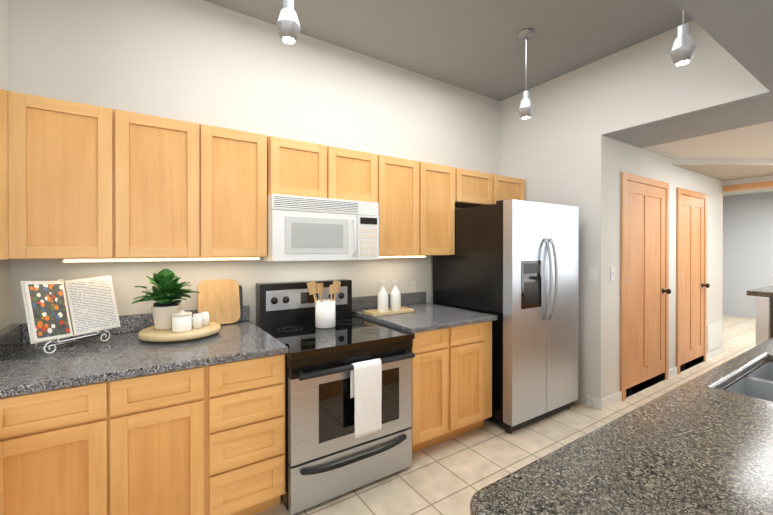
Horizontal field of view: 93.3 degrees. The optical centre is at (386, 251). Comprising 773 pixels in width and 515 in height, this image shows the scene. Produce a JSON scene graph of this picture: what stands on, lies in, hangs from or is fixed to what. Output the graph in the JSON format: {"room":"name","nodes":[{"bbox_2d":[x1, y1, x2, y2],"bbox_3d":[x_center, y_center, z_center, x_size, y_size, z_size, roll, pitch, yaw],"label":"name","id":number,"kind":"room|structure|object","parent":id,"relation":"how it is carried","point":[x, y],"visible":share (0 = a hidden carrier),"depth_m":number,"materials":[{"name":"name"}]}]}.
{"room":"kitchen","nodes":[
{"label":"kitchen","id":0,"kind":"room"},
{"bbox_2d":[0,0,9,329],"bbox_3d":[-2.700,-0.140,1.123,2.117,2.930,0.650,0,0,-33],"label":"wall","id":1,"kind":"structure","parent":0,"point":[4,264],"depth_m":1.79,"materials":[{"name":"paint"}]},
{"bbox_2d":[0,324,19,358],"bbox_3d":[-1.782,0.417,1.698,0.043,0.100,0.396,0,0,-33],"label":"backsplash","id":2,"kind":"structure","parent":1,"relation":"attached to","point":[10,335],"depth_m":1.71,"materials":[{"name":"grey stone"}]},
{"bbox_2d":[9,0,499,342],"bbox_3d":[-0.408,-0.147,2.933,4.103,2.930,0.150,0,0,-33],"label":"wall","id":3,"kind":"structure","parent":0,"point":[202,62],"depth_m":2.44,"materials":[{"name":"paint"}]},
{"bbox_2d":[0,89,131,260],"bbox_3d":[-1.608,-0.343,1.852,0.506,0.750,0.326,0,0,-33],"label":"upper cabinet","id":4,"kind":"object","parent":3,"relation":"attached to","point":[80,182],"depth_m":1.72,"materials":[{"name":"brown wood"}]},
{"bbox_2d":[132,112,215,260],"bbox_3d":[-1.290,-0.343,2.061,0.510,0.750,0.326,0,0,-33],"label":"upper cabinet","id":5,"kind":"object","parent":3,"relation":"attached to","point":[174,161],"depth_m":1.97,"materials":[{"name":"brown wood"}]},
{"bbox_2d":[20,291,425,342],"bbox_3d":[-0.754,0.414,2.600,2.666,0.100,0.022,0,0,-33],"label":"backsplash","id":6,"kind":"structure","parent":3,"relation":"attached to","point":[127,322],"depth_m":2.16,"materials":[{"name":"grey stone"}]},
{"bbox_2d":[216,127,271,260],"bbox_3d":[-1.000,-0.344,2.253,0.431,0.750,0.326,0,0,-33],"label":"upper cabinet","id":7,"kind":"object","parent":3,"relation":"attached to","point":[243,159],"depth_m":2.16,"materials":[{"name":"brown wood"}]},
{"bbox_2d":[272,136,339,198],"bbox_3d":[-0.621,-0.536,2.502,0.452,0.368,0.326,0,0,-33],"label":"upper cabinet","id":8,"kind":"object","parent":3,"relation":"attached to","point":[299,168],"depth_m":2.37,"materials":[{"name":"brown wood"}]},
{"bbox_2d":[256,194,378,261],"bbox_3d":[-0.468,-0.145,2.526,0.748,0.406,0.452,0,0,-33],"label":"microwave","id":9,"kind":"object","parent":8,"relation":"attached to","point":[302,228],"visible":1,"depth_m":2.33,"materials":[{"name":"white plastic"}]},
{"bbox_2d":[340,148,379,204],"bbox_3d":[-0.344,-0.537,2.684,0.465,0.368,0.326,0,0,-33],"label":"upper cabinet","id":10,"kind":"object","parent":3,"relation":"attached to","point":[359,170],"depth_m":2.60,"materials":[{"name":"brown wood"}]},
{"bbox_2d":[379,155,427,256],"bbox_3d":[0.041,-0.347,2.939,0.454,0.750,0.326,0,0,-33],"label":"upper cabinet","id":11,"kind":"object","parent":3,"relation":"attached to","point":[403,207],"depth_m":2.81,"materials":[{"name":"brown wood"}]},
{"bbox_2d":[409,281,415,292],"bbox_3d":[0.234,0.322,3.263,0.070,0.116,0.006,0,0,-33],"label":"outlet","id":12,"kind":"object","parent":3,"relation":"attached to","point":[412,286],"visible":0.77,"depth_m":3.26,"materials":[{"name":"white plastic"}]},
{"bbox_2d":[428,163,455,254],"bbox_3d":[0.305,-0.347,3.113,0.445,0.750,0.326,0,0,-33],"label":"upper cabinet","id":13,"kind":"object","parent":3,"relation":"attached to","point":[441,178],"depth_m":3.03,"materials":[{"name":"brown wood"}]},
{"bbox_2d":[456,168,499,207],"bbox_3d":[0.728,-0.577,3.391,0.535,0.293,0.326,0,0,-33],"label":"upper cabinet","id":14,"kind":"object","parent":3,"relation":"attached to","point":[473,188],"depth_m":3.26,"materials":[{"name":"brown wood"}]},
{"bbox_2d":[500,175,524,200],"bbox_3d":[1.074,-0.578,3.619,0.556,0.293,0.326,0,0,-33],"label":"upper cabinet","id":15,"kind":"object","parent":3,"relation":"attached to","point":[510,187],"depth_m":3.52,"materials":[{"name":"brown wood"}]},
{"bbox_2d":[204,0,692,100],"bbox_3d":[-0.713,-1.656,1.512,5.870,0.100,2.178,0,0,-33],"label":"ceiling","id":16,"kind":"structure","parent":0,"point":[477,46],"depth_m":2.67,"materials":[{"name":"grey paint"}]},
{"bbox_2d":[276,0,300,44],"bbox_3d":[-0.455,-1.294,1.694,0.110,0.624,0.110,0,0,-33],"label":"pendant light","id":17,"kind":"object","parent":16,"relation":"hanging from","point":[288,26],"visible":1,"depth_m":1.66,"materials":[{"name":"silver metal"}]},
{"bbox_2d":[518,28,533,119],"bbox_3d":[1.026,-1.298,2.682,0.110,0.624,0.110,0,0,-33],"label":"pendant light","id":18,"kind":"object","parent":16,"relation":"hanging from","point":[526,109],"visible":1,"depth_m":2.66,"materials":[{"name":"silver metal"}]},
{"bbox_2d":[670,10,696,65],"bbox_3d":[1.543,-1.294,1.897,0.110,0.624,0.110,0,0,-33],"label":"pendant light","id":19,"kind":"object","parent":16,"relation":"hanging from","point":[683,49],"visible":1,"depth_m":1.87,"materials":[{"name":"silver metal"}]},
{"bbox_2d":[253,315,755,514],"bbox_3d":[2.709,1.349,2.628,12.800,0.060,6.800,0,0,-33],"label":"floor","id":20,"kind":"structure","parent":0,"point":[452,476],"depth_m":2.34,"materials":[{"name":"tile"}]},
{"bbox_2d":[0,379,131,514],"bbox_3d":[-1.475,0.912,1.662,0.511,0.822,0.794,0,0,-33],"label":"base cabinet","id":21,"kind":"object","parent":20,"relation":"on","point":[123,419],"depth_m":1.38,"materials":[{"name":"brown wood"}]},
{"bbox_2d":[0,319,287,398],"bbox_3d":[-1.726,0.485,1.478,2.431,0.034,0.826,0,0,-33],"label":"countertop","id":22,"kind":"structure","parent":21,"relation":"on","point":[88,361],"depth_m":1.63,"materials":[{"name":"grey stone"}]},
{"bbox_2d":[20,276,120,353],"bbox_3d":[-1.556,0.296,1.786,0.193,0.337,0.384,0,0,19],"label":"book stand","id":23,"kind":"object","parent":22,"relation":"on","point":[57,310],"visible":1,"depth_m":1.78,"materials":[{"name":"white paper"}]},
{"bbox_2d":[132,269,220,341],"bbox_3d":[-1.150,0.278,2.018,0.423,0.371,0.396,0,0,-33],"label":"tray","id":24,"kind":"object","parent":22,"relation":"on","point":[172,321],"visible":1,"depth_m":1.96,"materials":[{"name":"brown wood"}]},
{"bbox_2d":[197,279,239,323],"bbox_3d":[-1.076,0.320,2.347,0.245,0.282,0.090,0,0,-33],"label":"cutting board","id":25,"kind":"object","parent":22,"relation":"on","point":[219,301],"visible":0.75,"depth_m":2.34,"materials":[{"name":"brown wood"}]},
{"bbox_2d":[237,285,242,321],"bbox_3d":[-1.007,0.342,2.420,0.100,0.238,0.045,0,0,-33],"label":"cutting board","id":26,"kind":"object","parent":22,"relation":"on","point":[241,303],"visible":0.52,"depth_m":2.44,"materials":[{"name":"grey"}]},
{"bbox_2d":[132,367,211,514],"bbox_3d":[-1.193,0.912,1.848,0.413,0.822,0.794,0,0,-33],"label":"base cabinet","id":27,"kind":"object","parent":20,"relation":"on","point":[172,412],"depth_m":1.56,"materials":[{"name":"brown wood"}]},
{"bbox_2d":[212,355,284,514],"bbox_3d":[-0.898,0.911,2.042,0.428,0.822,0.794,0,0,-33],"label":"base cabinet","id":28,"kind":"object","parent":20,"relation":"on","point":[248,397],"depth_m":1.73,"materials":[{"name":"brown wood"}]},
{"bbox_2d":[256,279,414,514],"bbox_3d":[-0.364,0.758,2.316,0.760,1.085,0.895,0,0,-33],"label":"range","id":29,"kind":"object","parent":20,"relation":"on","point":[348,400],"visible":0.92,"depth_m":1.98,"materials":[{"name":"silver metal"}]},
{"bbox_2d":[307,281,340,328],"bbox_3d":[-0.406,0.339,2.397,0.234,0.298,0.148,0,0,-33],"label":"utensil crock","id":30,"kind":"object","parent":29,"relation":"on","point":[324,314],"visible":1,"depth_m":2.35,"materials":[{"name":"white ceramic"}]},
{"bbox_2d":[350,358,381,438],"bbox_3d":[-0.109,0.784,1.977,0.170,0.391,0.048,0,0,-33],"label":"towel","id":31,"kind":"object","parent":29,"relation":"hanging from","point":[365,376],"depth_m":1.96,"materials":[{"name":"white fabric"}]},
{"bbox_2d":[352,315,459,452],"bbox_3d":[0.092,0.908,2.694,0.410,0.822,0.794,0,0,-33],"label":"base cabinet","id":32,"kind":"object","parent":20,"relation":"on","point":[436,361],"depth_m":2.38,"materials":[{"name":"brown wood"}]},
{"bbox_2d":[352,303,496,334],"bbox_3d":[0.254,0.480,2.783,0.781,0.034,0.826,0,0,-33],"label":"countertop","id":33,"kind":"structure","parent":32,"relation":"on","point":[425,316],"depth_m":2.58,"materials":[{"name":"grey stone"}]},
{"bbox_2d":[364,280,413,315],"bbox_3d":[0.021,0.338,2.769,0.360,0.246,0.150,0,0,-33],"label":"soap tray","id":34,"kind":"object","parent":33,"relation":"on","point":[395,304],"visible":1,"depth_m":2.74,"materials":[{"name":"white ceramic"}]},
{"bbox_2d":[460,323,491,434],"bbox_3d":[0.359,0.908,2.871,0.512,0.822,0.794,0,0,-33],"label":"base cabinet","id":35,"kind":"object","parent":20,"relation":"on","point":[476,340],"depth_m":2.59,"materials":[{"name":"brown wood"}]},
{"bbox_2d":[433,199,578,433],"bbox_3d":[1.022,0.465,3.165,0.860,1.705,0.962,0,0,-33],"label":"fridge","id":36,"kind":"object","parent":20,"relation":"on","point":[512,265],"visible":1,"depth_m":2.78,"materials":[{"name":"silver metal"}]},
{"bbox_2d":[470,338,772,514],"bbox_3d":[2.261,0.915,0.957,3.765,0.822,1.985,0,0,-33],"label":"kitchen island","id":37,"kind":"object","parent":20,"relation":"on","point":[701,444],"visible":1,"depth_m":0.87,"materials":[{"name":"grey stone"}]},
{"bbox_2d":[725,362,772,401],"bbox_3d":[1.681,0.514,1.387,0.804,0.424,0.469,0,0,-33],"label":"sink","id":38,"kind":"object","parent":37,"relation":"in","point":[758,384],"depth_m":1.56,"materials":[{"name":"metal"}]},
{"bbox_2d":[746,285,772,345],"bbox_3d":[3.699,0.825,3.147,1.015,0.985,0.660,0,0,-33],"label":"raised bar","id":39,"kind":"object","parent":20,"relation":"on","point":[764,314],"visible":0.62,"depth_m":3.06,"materials":[{"name":"stone"}]},
{"bbox_2d":[500,66,584,402],"bbox_3d":[1.490,-0.149,3.646,0.150,2.930,1.050,0,0,-33],"label":"wall","id":40,"kind":"structure","parent":0,"point":[542,151],"depth_m":3.40,"materials":[{"name":"paint"}]},
{"bbox_2d":[584,59,722,403],"bbox_3d":[3.049,-0.151,3.960,3.100,2.930,0.140,0,0,-33],"label":"wall","id":41,"kind":"structure","parent":0,"point":[607,161],"depth_m":3.16,"materials":[{"name":"paint"}]},
{"bbox_2d":[589,267,596,280],"bbox_3d":[1.751,0.188,3.100,0.013,0.116,0.070,0,0,-33],"label":"light switch","id":42,"kind":"object","parent":41,"relation":"attached to","point":[592,273],"visible":1,"depth_m":3.10,"materials":[{"name":"white plastic"}]},
{"bbox_2d":[610,267,614,280],"bbox_3d":[1.956,0.187,3.149,0.070,0.116,0.013,0,0,-33],"label":"light switch","id":43,"kind":"object","parent":41,"relation":"attached to","point":[612,273],"visible":1,"depth_m":3.15,"materials":[{"name":"white plastic"}]},
{"bbox_2d":[620,172,668,400],"bbox_3d":[2.494,0.304,3.499,0.992,2.025,0.018,0,0,-33],"label":"door frame","id":44,"kind":"structure","parent":41,"relation":"attached to","point":[625,176],"depth_m":3.25,"materials":[{"name":"brown wood"}]},
{"bbox_2d":[626,180,670,394],"bbox_3d":[2.509,0.333,3.472,0.866,1.951,0.080,0,0,-33],"label":"door","id":45,"kind":"structure","parent":41,"relation":"in","point":[645,269],"depth_m":3.48,"materials":[{"name":"brown wood"}]},
{"bbox_2d":[587,346,723,409],"bbox_3d":[3.055,1.272,3.944,3.114,0.085,0.124,0,0,-33],"label":"baseboard","id":46,"kind":"structure","parent":41,"relation":"attached to","point":[607,401],"depth_m":3.45,"materials":[{"name":"white wood"}]},
{"bbox_2d":[676,187,706,374],"bbox_3d":[3.477,0.311,4.147,0.864,2.005,0.018,0,0,-33],"label":"door frame","id":47,"kind":"structure","parent":41,"relation":"attached to","point":[686,192],"depth_m":3.93,"materials":[{"name":"brown wood"}]},
{"bbox_2d":[680,194,709,371],"bbox_3d":[3.491,0.340,4.120,0.738,1.931,0.080,0,0,-33],"label":"door","id":48,"kind":"structure","parent":41,"relation":"in","point":[692,288],"depth_m":4.13,"materials":[{"name":"brown wood"}]},
{"bbox_2d":[707,321,721,351],"bbox_3d":[4.111,1.052,4.571,0.520,0.320,0.015,0,0,-33],"label":"air vent","id":49,"kind":"object","parent":41,"relation":"in","point":[714,335],"visible":0.98,"depth_m":4.55,"materials":[{"name":"white plastic"}]},
{"bbox_2d":[601,0,772,158],"bbox_3d":[1.809,-1.335,0.504,8.970,0.735,4.260,0,0,-33],"label":"wall","id":50,"kind":"structure","parent":0,"point":[652,94],"depth_m":2.65,"materials":[{"name":"paint"}]},
{"bbox_2d":[672,159,772,180],"bbox_3d":[4.000,-0.950,3.841,1.640,0.060,1.102,0,0,-33],"label":"ceiling","id":51,"kind":"structure","parent":0,"point":[726,169],"depth_m":3.98,"materials":[{"name":"paint"}]},
{"bbox_2d":[722,192,772,317],"bbox_3d":[7.990,-0.159,6.103,0.150,2.930,6.800,0,0,-33],"label":"wall","id":52,"kind":"structure","parent":0,"point":[747,241],"depth_m":7.25,"materials":[{"name":"white paint"}]},
{"bbox_2d":[723,175,772,185],"bbox_3d":[5.570,0.170,3.072,0.130,2.295,4.400,0,0,-33],"label":"wall","id":53,"kind":"structure","parent":0,"point":[749,180],"depth_m":4.55,"materials":[{"name":"paint"}]},
{"bbox_2d":[723,181,772,191],"bbox_3d":[4.824,0.229,4.203,0.154,2.168,1.408,0,0,-33],"label":"trim","id":54,"kind":"structure","parent":53,"relation":"attached to","point":[750,186],"depth_m":4.55,"materials":[{"name":"brown wood"}]},
{"bbox_2d":[723,188,772,195],"bbox_3d":[6.454,-1.190,5.087,3.830,0.100,6.800,0,0,-33],"label":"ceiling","id":55,"kind":"structure","parent":0,"point":[748,192],"depth_m":7.04,"materials":[{"name":"paint"}]}
]}

